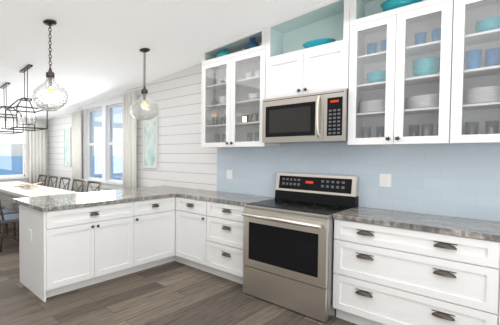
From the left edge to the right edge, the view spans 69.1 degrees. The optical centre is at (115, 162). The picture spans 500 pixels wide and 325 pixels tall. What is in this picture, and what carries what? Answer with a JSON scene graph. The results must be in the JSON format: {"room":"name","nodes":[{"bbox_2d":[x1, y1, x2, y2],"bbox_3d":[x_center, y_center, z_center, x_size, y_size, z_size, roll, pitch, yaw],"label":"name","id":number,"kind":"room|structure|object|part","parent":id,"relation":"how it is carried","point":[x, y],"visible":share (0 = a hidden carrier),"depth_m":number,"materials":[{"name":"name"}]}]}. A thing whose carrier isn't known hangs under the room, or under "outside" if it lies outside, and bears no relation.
{"room":"kitchen","nodes":[
{"label":"kitchen","id":0,"kind":"room"},
{"bbox_2d":[0,116,47,207],"bbox_3d":[-4.076,-0.266,6.832,5.750,3.000,0.150,-1,2,-37],"label":"wall","id":1,"kind":"structure","parent":0,"point":[6,201],"depth_m":8.09,"materials":[{"name":"white paint"}]},
{"bbox_2d":[0,118,28,179],"bbox_3d":[-3.318,-0.325,7.346,2.860,1.490,0.148,-1,2,-37],"label":"window","id":2,"kind":"structure","parent":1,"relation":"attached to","point":[21,138],"depth_m":8.04,"materials":[{"name":"white"}]},
{"bbox_2d":[29,122,46,185],"bbox_3d":[-1.941,0.080,8.237,0.464,2.170,0.087,-1,2,-37],"label":"curtain","id":3,"kind":"object","parent":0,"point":[37,154],"visible":0.54,"depth_m":8.21,"materials":[{"name":"white fabric"}]},
{"bbox_2d":[86,103,120,182],"bbox_3d":[0.967,-0.217,5.078,0.150,3.000,9.050,-1,2,-37],"label":"wall","id":4,"kind":"structure","parent":0,"point":[87,137],"depth_m":7.03,"materials":[{"name":"white paint"}]},
{"bbox_2d":[82,97,122,189],"bbox_3d":[-0.190,-0.352,6.500,0.165,1.710,1.580,-1,2,-37],"label":"window","id":5,"kind":"structure","parent":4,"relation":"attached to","point":[106,143],"depth_m":6.47,"materials":[{"name":"white"}]},
{"bbox_2d":[201,27,279,147],"bbox_3d":[1.492,-0.827,3.947,0.337,1.284,0.839,-1,2,-37],"label":"upper cabinet","id":6,"kind":"object","parent":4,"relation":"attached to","point":[233,84],"depth_m":3.94,"materials":[{"name":"white wood"}]},
{"bbox_2d":[216,49,229,57],"bbox_3d":[1.340,-1.332,4.044,0.179,0.128,0.179,-2,2,-43],"label":"vase","id":7,"kind":"object","parent":6,"relation":"in","point":[223,52],"depth_m":3.98,"materials":[{"name":"teal glass"}]},
{"bbox_3d":[1.498,-0.631,3.963,0.160,0.850,0.702,-1,2,-37],"label":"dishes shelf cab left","id":8,"kind":"part","parent":6,"relation":"part of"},
{"bbox_2d":[245,38,259,49],"bbox_3d":[1.571,-1.338,3.740,0.165,0.158,0.165,-2,2,-43],"label":"vase","id":9,"kind":"object","parent":6,"relation":"in","point":[252,43],"depth_m":3.69,"materials":[{"name":"blue glass"}]},
{"bbox_2d":[265,0,352,98],"bbox_3d":[1.978,-1.090,3.302,0.337,0.845,0.760,-1,2,-37],"label":"upper cabinet","id":10,"kind":"object","parent":4,"relation":"attached to","point":[283,60],"depth_m":3.26,"materials":[{"name":"white wood"}]},
{"bbox_2d":[262,89,348,143],"bbox_3d":[1.933,-0.434,3.286,0.446,0.464,0.756,-1,2,-37],"label":"microwave","id":11,"kind":"object","parent":10,"relation":"attached to","point":[319,117],"visible":1,"depth_m":3.13,"materials":[{"name":"silver metal"}]},
{"bbox_2d":[302,38,335,48],"bbox_3d":[2.020,-1.140,3.246,0.284,0.090,0.284,-1,2,-37],"label":"bowl","id":12,"kind":"object","parent":10,"relation":"in","point":[315,42],"visible":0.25,"depth_m":3.15,"materials":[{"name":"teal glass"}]},
{"bbox_2d":[217,142,499,221],"bbox_3d":[2.465,-0.158,2.977,0.012,3.000,3.590,-1,2,-37],"label":"tile","id":13,"kind":"structure","parent":4,"relation":"attached to","point":[458,180],"depth_m":2.92,"materials":[{"name":"blue tile"}]},
{"bbox_2d":[226,170,232,178],"bbox_3d":[1.488,0.156,4.253,0.008,0.118,0.085,-1,2,-37],"label":"outlet","id":14,"kind":"object","parent":13,"relation":"attached to","point":[229,174],"visible":1,"depth_m":4.25,"materials":[{"name":"white plastic"}]},
{"bbox_2d":[379,174,391,186],"bbox_3d":[2.460,0.162,2.976,0.008,0.118,0.085,-1,2,-37],"label":"outlet","id":15,"kind":"object","parent":13,"relation":"attached to","point":[384,180],"visible":1,"depth_m":2.97,"materials":[{"name":"white plastic"}]},
{"bbox_2d":[348,0,456,145],"bbox_3d":[2.403,-0.850,2.749,0.337,1.396,0.642,-1,2,-37],"label":"upper cabinet","id":16,"kind":"object","parent":4,"relation":"attached to","point":[401,58],"depth_m":2.69,"materials":[{"name":"white wood"}]},
{"bbox_3d":[2.415,-0.612,2.759,0.250,0.880,0.576,-1,2,-37],"label":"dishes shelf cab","id":17,"kind":"part","parent":16,"relation":"part of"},
{"bbox_2d":[380,0,422,11],"bbox_3d":[2.402,-1.291,2.740,0.282,0.120,0.282,2,2,44],"label":"bowl","id":18,"kind":"object","parent":16,"relation":"in","point":[386,5],"visible":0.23,"depth_m":2.65,"materials":[{"name":"teal ceramic"}]},
{"bbox_2d":[453,0,499,143],"bbox_3d":[2.794,-0.861,2.235,0.337,1.448,0.643,-1,2,-37],"label":"upper cabinet","id":19,"kind":"object","parent":4,"relation":"attached to","point":[476,37],"depth_m":2.37,"materials":[{"name":"white wood"}]},
{"bbox_3d":[2.797,-0.590,2.256,0.250,0.864,0.570,-1,2,-37],"label":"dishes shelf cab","id":20,"kind":"part","parent":19,"relation":"part of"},
{"bbox_2d":[48,63,216,192],"bbox_3d":[-0.185,-0.256,6.457,0.012,3.000,5.160,-1,2,-37],"label":"wall","id":21,"kind":"structure","parent":0,"point":[186,159],"depth_m":5.04,"materials":[{"name":"white wood"}]},
{"bbox_2d":[63,127,71,166],"bbox_3d":[-1.119,-0.359,7.647,0.030,0.900,0.330,-1,2,-37],"label":"picture","id":22,"kind":"object","parent":21,"relation":"attached to","point":[66,146],"visible":1,"depth_m":7.65,"materials":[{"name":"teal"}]},
{"bbox_2d":[67,88,141,114],"bbox_3d":[-0.299,-1.169,6.476,0.116,0.218,2.452,-1,2,-37],"label":"curtain rod","id":23,"kind":"object","parent":21,"relation":"attached to","point":[85,107],"depth_m":6.23,"materials":[{"name":"white"}]},
{"bbox_2d":[72,111,81,192],"bbox_3d":[-0.841,0.038,7.145,0.085,2.314,0.324,-1,2,-37],"label":"curtain","id":24,"kind":"object","parent":23,"relation":"hanging from","point":[76,144],"visible":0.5,"depth_m":7.09,"materials":[{"name":"white fabric"}]},
{"bbox_2d":[123,91,136,188],"bbox_3d":[0.249,0.006,5.711,0.085,2.458,0.324,-1,2,-37],"label":"curtain","id":25,"kind":"object","parent":23,"relation":"hanging from","point":[129,150],"visible":0.65,"depth_m":5.67,"materials":[{"name":"white fabric"}]},
{"bbox_2d":[143,114,157,168],"bbox_3d":[0.580,-0.356,5.415,0.030,0.900,0.340,-1,2,-37],"label":"picture","id":26,"kind":"object","parent":21,"relation":"attached to","point":[150,143],"visible":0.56,"depth_m":5.40,"materials":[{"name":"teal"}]},
{"bbox_2d":[0,0,329,118],"bbox_3d":[-1.321,-1.373,3.304,5.900,0.824,9.050,-1,2,-37],"label":"ceiling","id":27,"kind":"structure","parent":0,"point":[96,47],"depth_m":3.62,"materials":[{"name":"white paint"}]},
{"bbox_2d":[0,82,23,133],"bbox_3d":[-1.755,-0.859,5.215,0.438,0.775,0.436,-1,2,-37],"label":"lantern chandelier","id":28,"kind":"object","parent":27,"relation":"hanging from","point":[5,85],"visible":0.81,"depth_m":5.17,"materials":[{"name":"brown metal"}]},
{"bbox_2d":[5,64,47,130],"bbox_3d":[-1.215,-0.875,4.462,0.438,0.849,0.436,-1,2,-37],"label":"lantern chandelier","id":29,"kind":"object","parent":27,"relation":"hanging from","point":[26,68],"visible":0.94,"depth_m":4.45,"materials":[{"name":"brown metal"}]},
{"bbox_2d":[32,19,68,110],"bbox_3d":[-0.631,-0.933,3.178,0.356,0.856,0.356,-1,2,-37],"label":"pendant light","id":30,"kind":"object","parent":27,"relation":"hanging from","point":[49,94],"visible":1,"depth_m":3.08,"materials":[{"name":"clear glass"}]},
{"bbox_3d":[-0.631,-0.673,3.185,0.356,0.336,0.356,-1,2,-37],"label":"glass","id":31,"kind":"part","parent":30,"relation":"part of","materials":[{"name":"clear glass"}]},
{"bbox_2d":[130,48,158,119],"bbox_3d":[0.360,-0.951,4.009,0.356,0.857,0.356,-1,2,-37],"label":"pendant light","id":32,"kind":"object","parent":27,"relation":"hanging from","point":[144,106],"visible":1,"depth_m":3.91,"materials":[{"name":"clear glass"}]},
{"bbox_3d":[0.360,-0.690,4.016,0.356,0.336,0.356,-1,2,-37],"label":"glass","id":33,"kind":"part","parent":32,"relation":"part of","materials":[{"name":"clear glass"}]},
{"bbox_2d":[0,211,356,324],"bbox_3d":[-1.321,1.381,3.381,5.900,0.100,9.050,-1,2,-37],"label":"floor","id":34,"kind":"structure","parent":0,"point":[174,293],"depth_m":3.12,"materials":[{"name":"brown wood"}]},
{"bbox_2d":[0,208,16,239],"bbox_3d":[-1.970,0.822,5.417,0.540,0.906,0.450,-1,2,-37],"label":"dining chair","id":35,"kind":"object","parent":34,"relation":"on","point":[7,211],"visible":0.6,"depth_m":5.41,"materials":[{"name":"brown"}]},
{"bbox_2d":[0,200,18,251],"bbox_3d":[-1.631,0.835,4.971,0.540,0.906,0.450,-1,2,-37],"label":"dining chair","id":36,"kind":"object","parent":34,"relation":"on","point":[9,218],"visible":0.6,"depth_m":4.78,"materials":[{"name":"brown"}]},
{"bbox_2d":[0,181,79,211],"bbox_3d":[-1.674,0.869,6.210,0.880,0.765,3.300,-1,2,-37],"label":"dining table","id":37,"kind":"object","parent":34,"relation":"on","point":[8,189],"visible":0.25,"depth_m":5.82,"materials":[{"name":"white wood"}]},
{"bbox_2d":[13,182,42,188],"bbox_3d":[-1.668,0.429,6.202,0.602,0.087,0.534,-1,2,-37],"label":"driftwood","id":38,"kind":"object","parent":37,"relation":"on","point":[25,185],"visible":1,"depth_m":6.05,"materials":[{"name":"beige wood"}]},
{"bbox_2d":[37,174,46,185],"bbox_3d":[-1.921,0.756,7.778,0.540,0.906,0.450,-1,2,-37],"label":"dining chair","id":39,"kind":"object","parent":34,"relation":"on","point":[45,176],"visible":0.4,"depth_m":7.88,"materials":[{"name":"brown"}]},
{"bbox_2d":[47,176,57,187],"bbox_3d":[-1.582,0.769,7.333,0.540,0.906,0.450,-1,2,-37],"label":"dining chair","id":40,"kind":"object","parent":34,"relation":"on","point":[56,177],"visible":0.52,"depth_m":7.47,"materials":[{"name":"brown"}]},
{"bbox_2d":[58,177,70,189],"bbox_3d":[-1.243,0.781,6.888,0.540,0.906,0.450,-1,2,-37],"label":"dining chair","id":41,"kind":"object","parent":34,"relation":"on","point":[68,179],"visible":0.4,"depth_m":7.00,"materials":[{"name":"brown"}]},
{"bbox_2d":[19,201,134,301],"bbox_3d":[-0.415,0.884,3.706,1.086,0.876,0.650,-1,2,-37],"label":"base cabinet","id":42,"kind":"object","parent":34,"relation":"on","point":[65,250],"depth_m":3.39,"materials":[{"name":"white wood"}]},
{"bbox_2d":[28,229,31,241],"bbox_3d":[-0.877,0.751,3.369,0.006,0.120,0.080,-1,2,-37],"label":"outlet","id":43,"kind":"object","parent":42,"relation":"attached to","point":[29,235],"visible":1,"depth_m":3.36,"materials":[{"name":"white plastic"}]},
{"bbox_2d":[71,179,84,192],"bbox_3d":[-0.904,0.794,6.442,0.540,0.906,0.450,-1,2,-37],"label":"dining chair","id":44,"kind":"object","parent":34,"relation":"on","point":[83,181],"visible":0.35,"depth_m":6.57,"materials":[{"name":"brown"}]},
{"bbox_2d":[86,181,100,191],"bbox_3d":[-0.565,0.806,5.997,0.540,0.906,0.450,-1,2,-37],"label":"dining chair","id":45,"kind":"object","parent":34,"relation":"on","point":[99,183],"visible":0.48,"depth_m":6.14,"materials":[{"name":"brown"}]},
{"bbox_2d":[135,197,174,271],"bbox_3d":[0.294,0.869,4.245,0.695,0.876,0.650,-1,2,-37],"label":"base cabinet","id":46,"kind":"object","parent":34,"relation":"on","point":[154,218],"depth_m":3.99,"materials":[{"name":"white wood"}]},
{"bbox_2d":[175,196,206,271],"bbox_3d":[1.164,0.871,4.194,0.618,0.876,0.474,-1,2,-37],"label":"base cabinet","id":47,"kind":"object","parent":34,"relation":"on","point":[190,214],"depth_m":4.01,"materials":[{"name":"white wood"}]},
{"bbox_2d":[207,201,245,283],"bbox_3d":[1.470,0.882,3.793,0.618,0.876,0.534,-1,2,-37],"label":"base cabinet","id":48,"kind":"object","parent":34,"relation":"on","point":[224,221],"depth_m":3.62,"materials":[{"name":"white wood"}]},
{"bbox_2d":[12,186,274,211],"bbox_3d":[0.356,0.426,3.724,2.457,0.038,1.803,-1,2,-37],"label":"countertop","id":49,"kind":"structure","parent":48,"relation":"on","point":[61,202],"depth_m":3.79,"materials":[{"name":"stone"}]},
{"bbox_2d":[242,173,358,321],"bbox_3d":[1.788,0.733,3.208,0.808,1.205,0.758,-1,2,-37],"label":"range","id":50,"kind":"object","parent":34,"relation":"on","point":[288,246],"visible":0.94,"depth_m":3.03,"materials":[{"name":"silver metal"}]},
{"bbox_2d":[333,219,499,324],"bbox_3d":[2.375,0.915,2.603,0.616,0.876,0.915,-1,2,-37],"label":"base cabinet","id":51,"kind":"object","parent":34,"relation":"on","point":[385,275],"visible":1,"depth_m":2.37,"materials":[{"name":"white wood"}]},
{"bbox_2d":[333,207,499,241],"bbox_3d":[2.693,0.470,2.161,0.632,0.038,1.984,-1,2,-37],"label":"countertop","id":52,"kind":"structure","parent":51,"relation":"on","point":[473,228],"depth_m":2.45,"materials":[{"name":"stone"}]},
{"label":"outside","id":53,"kind":"structure","parent":0,"visible":0},
{"bbox_2d":[0,155,122,179],"bbox_3d":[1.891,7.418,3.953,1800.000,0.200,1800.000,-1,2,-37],"label":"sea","id":54,"kind":"structure","parent":53,"point":[15,169],"depth_m":184.52,"materials":[{"name":"blue liquid"}]}
]}

